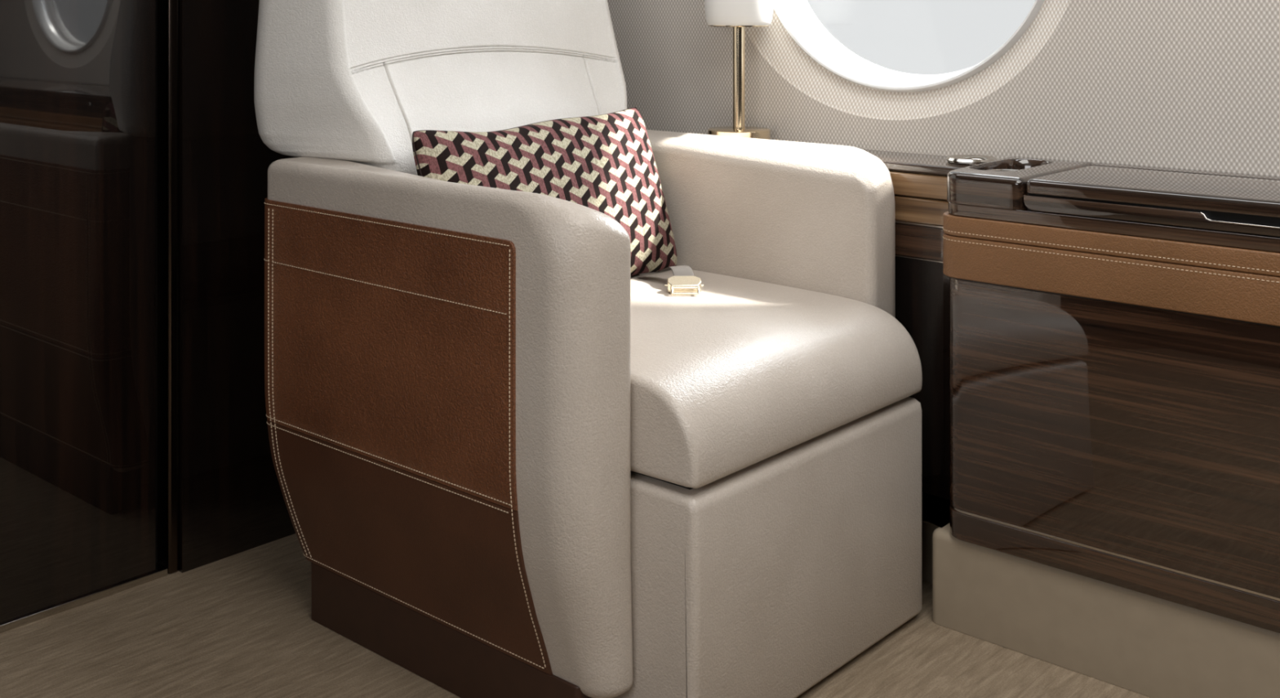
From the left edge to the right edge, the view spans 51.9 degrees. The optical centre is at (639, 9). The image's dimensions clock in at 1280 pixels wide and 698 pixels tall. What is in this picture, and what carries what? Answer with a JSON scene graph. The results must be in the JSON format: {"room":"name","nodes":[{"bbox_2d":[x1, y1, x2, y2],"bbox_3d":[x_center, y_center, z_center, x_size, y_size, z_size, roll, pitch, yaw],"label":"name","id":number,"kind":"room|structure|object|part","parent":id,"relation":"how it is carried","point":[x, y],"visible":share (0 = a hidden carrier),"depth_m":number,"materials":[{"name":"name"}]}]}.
{"room":"aircraft cabin","nodes":[
{"label":"aircraft cabin","id":0,"kind":"room"},
{"bbox_2d":[0,0,297,623],"bbox_3d":[-1.399,0.020,1.563,0.075,1.860,3.700,0,0,41],"label":"wall","id":1,"kind":"structure","parent":0,"point":[77,77],"depth_m":2.15,"materials":[{"name":"brown wood"}]},
{"bbox_2d":[0,562,168,633],"bbox_3d":[-1.720,0.944,1.204,0.066,0.012,2.736,0,0,41],"label":"baseboard","id":2,"kind":"structure","parent":1,"relation":"attached to","point":[161,571],"depth_m":2.10,"materials":[{"name":"metal"}]},
{"bbox_2d":[155,0,157,562],"bbox_3d":[-0.836,0.020,2.236,0.030,1.860,0.020,0,0,41],"label":"trim","id":3,"kind":"structure","parent":1,"relation":"attached to","point":[156,0],"depth_m":2.23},
{"bbox_2d":[157,0,178,573],"bbox_3d":[-0.805,0.020,2.235,0.058,1.860,0.020,0,0,41],"label":"trim","id":4,"kind":"structure","parent":1,"relation":"attached to","point":[167,10],"depth_m":2.22,"materials":[{"name":"brown metal"}]},
{"bbox_2d":[0,533,1151,697],"bbox_3d":[0.251,0.975,0.179,4.460,0.050,3.800,0,0,41],"label":"floor","id":5,"kind":"structure","parent":0,"point":[241,624],"depth_m":1.93,"materials":[{"name":"beige carpet"}]},
{"bbox_2d":[253,0,922,697],"bbox_3d":[-0.089,0.250,2.136,0.914,1.400,0.802,0,0,41],"label":"armchair","id":6,"kind":"object","parent":5,"relation":"on","point":[509,461],"visible":0.91,"depth_m":1.84,"materials":[{"name":"beige leather"}]},
{"bbox_3d":[-0.356,0.466,1.882,0.579,0.342,0.065,0,0,41],"label":"panel","id":7,"kind":"part","parent":6,"relation":"part of","materials":[{"name":"brown leather"}]},
{"bbox_3d":[-0.334,0.749,1.898,0.590,0.223,0.111,0,0,41],"label":"panel","id":8,"kind":"part","parent":6,"relation":"part of","materials":[{"name":"brown leather"}]},
{"bbox_3d":[-0.304,0.000,2.329,0.336,0.900,0.751,0,0,41],"label":"backrest","id":9,"kind":"part","parent":6,"relation":"part of","materials":[{"name":"white leather"}]},
{"bbox_3d":[-0.297,0.556,1.867,0.680,0.644,0.112,0,0,41],"label":"armrest","id":10,"kind":"part","parent":6,"relation":"part of","materials":[{"name":"beige leather"}]},
{"bbox_2d":[412,106,677,276],"bbox_3d":[-0.147,0.326,2.183,0.160,0.293,0.544,0,0,41],"label":"throw pillow","id":11,"kind":"object","parent":6,"relation":"on","point":[606,164],"visible":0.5,"depth_m":2.18,"materials":[{"name":"multicoloured fabric"}]},
{"bbox_2d":[638,265,703,294],"bbox_3d":[0.054,0.442,2.185,0.064,0.031,0.178,0,0,-20],"label":"belt","id":12,"kind":"object","parent":6,"relation":"on","point":[683,281],"visible":1,"depth_m":2.13,"materials":[{"name":"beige metal"}]},
{"bbox_3d":[0.072,0.451,2.124,0.063,0.012,0.038,0,0,-2],"label":"buckle frame","id":13,"kind":"part","parent":12,"relation":"part of","materials":[{"name":"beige metal"}]},
{"bbox_3d":[0.155,0.556,2.381,0.680,0.644,0.112,0,0,41],"label":"armrest","id":14,"kind":"part","parent":6,"relation":"part of","materials":[{"name":"beige leather"}]},
{"bbox_2d":[630,269,922,488],"bbox_3d":[0.016,0.527,2.047,0.640,0.141,0.569,0,0,41],"label":"seat cushion","id":15,"kind":"object","parent":6,"relation":"on","point":[734,382],"depth_m":1.85,"materials":[{"name":"beige leather"}]},
{"bbox_2d":[607,0,1279,176],"bbox_3d":[1.483,0.020,1.504,4.360,1.860,0.018,0,0,41],"label":"wall","id":16,"kind":"structure","parent":0,"point":[1184,84],"depth_m":2.20,"materials":[{"name":"fabric"}]},
{"bbox_2d":[773,0,1044,93],"bbox_3d":[0.490,-0.135,2.423,0.620,0.574,0.084,0,0,41],"label":"window","id":17,"kind":"structure","parent":16,"relation":"in","point":[797,17],"depth_m":2.48,"materials":[{"name":"white plastic"}]},
{"bbox_2d":[921,492,1279,697],"bbox_3d":[1.390,0.877,1.391,4.330,0.145,0.265,0,0,41],"label":"baseboard","id":18,"kind":"structure","parent":16,"relation":"attached to","point":[1144,644],"depth_m":1.87,"materials":[{"name":"beige leather"}]},
{"bbox_2d":[862,149,997,499],"bbox_3d":[0.194,0.527,2.523,1.038,0.556,0.149,0,0,41],"label":"ledge","id":19,"kind":"object","parent":18,"relation":"on","point":[919,181],"visible":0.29,"depth_m":2.19,"materials":[{"name":"brown wood"}]},
{"bbox_2d":[704,0,773,139],"bbox_3d":[0.190,0.066,2.528,0.132,0.383,0.132,0,0,41],"label":"table lamp","id":20,"kind":"object","parent":19,"relation":"on","point":[739,15],"visible":0.88,"depth_m":2.49,"materials":[{"name":"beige metal"}]},
{"bbox_3d":[0.190,-0.046,2.528,0.132,0.157,0.132,0,0,41],"label":"lamp shade","id":21,"kind":"part","parent":20,"relation":"part of","materials":[{"name":"white fabric"}]},
{"bbox_3d":[0.190,0.053,2.528,0.023,0.353,0.023,0,0,41],"label":"stem","id":22,"kind":"part","parent":20,"relation":"part of","materials":[{"name":"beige metal"}]},
{"bbox_3d":[0.192,0.294,2.527,1.030,0.039,0.145,0,0,41],"label":"drawer","id":23,"kind":"part","parent":19,"relation":"part of","materials":[{"name":"brown wood"}]},
{"bbox_3d":[0.193,0.388,2.528,1.030,0.055,0.143,0,0,41],"label":"panel","id":24,"kind":"part","parent":19,"relation":"part of","materials":[{"name":"brown wood"}]},
{"bbox_3d":[0.193,0.336,2.528,1.030,0.042,0.143,0,0,41],"label":"drawer","id":25,"kind":"part","parent":19,"relation":"part of","materials":[{"name":"brown wood"}]},
{"bbox_3d":[0.194,0.611,2.530,1.030,0.388,0.139,0,0,41],"label":"panel","id":26,"kind":"part","parent":19,"relation":"part of","materials":[{"name":"brown wood"}]},
{"bbox_2d":[942,155,1279,633],"bbox_3d":[1.627,0.526,1.171,2.902,0.557,0.287,0,0,41],"label":"console","id":27,"kind":"object","parent":18,"relation":"on","point":[1114,328],"visible":1,"depth_m":1.84,"materials":[{"name":"brown wood"}]},
{"bbox_3d":[1.635,0.304,1.167,2.885,0.018,0.282,0,0,41],"label":"rail","id":28,"kind":"part","parent":27,"relation":"part of","materials":[{"name":"brown wood"}]},
{"bbox_3d":[1.637,0.784,1.168,2.885,0.041,0.278,0,0,41],"label":"panel","id":29,"kind":"part","parent":27,"relation":"part of","materials":[{"name":"brown wood"}]},
{"bbox_3d":[1.637,0.585,1.168,2.885,0.350,0.278,0,0,41],"label":"panel","id":30,"kind":"part","parent":27,"relation":"part of","materials":[{"name":"brown wood"}]},
{"bbox_3d":[1.597,0.282,1.021,2.750,0.021,0.012,0,0,41],"label":"rail","id":31,"kind":"part","parent":27,"relation":"part of","materials":[{"name":"brown wood"}]},
{"bbox_3d":[1.671,0.258,1.105,2.750,0.020,0.237,0,0,41],"label":"table lid","id":32,"kind":"part","parent":27,"relation":"part of","materials":[{"name":"brown wood"}]}
]}

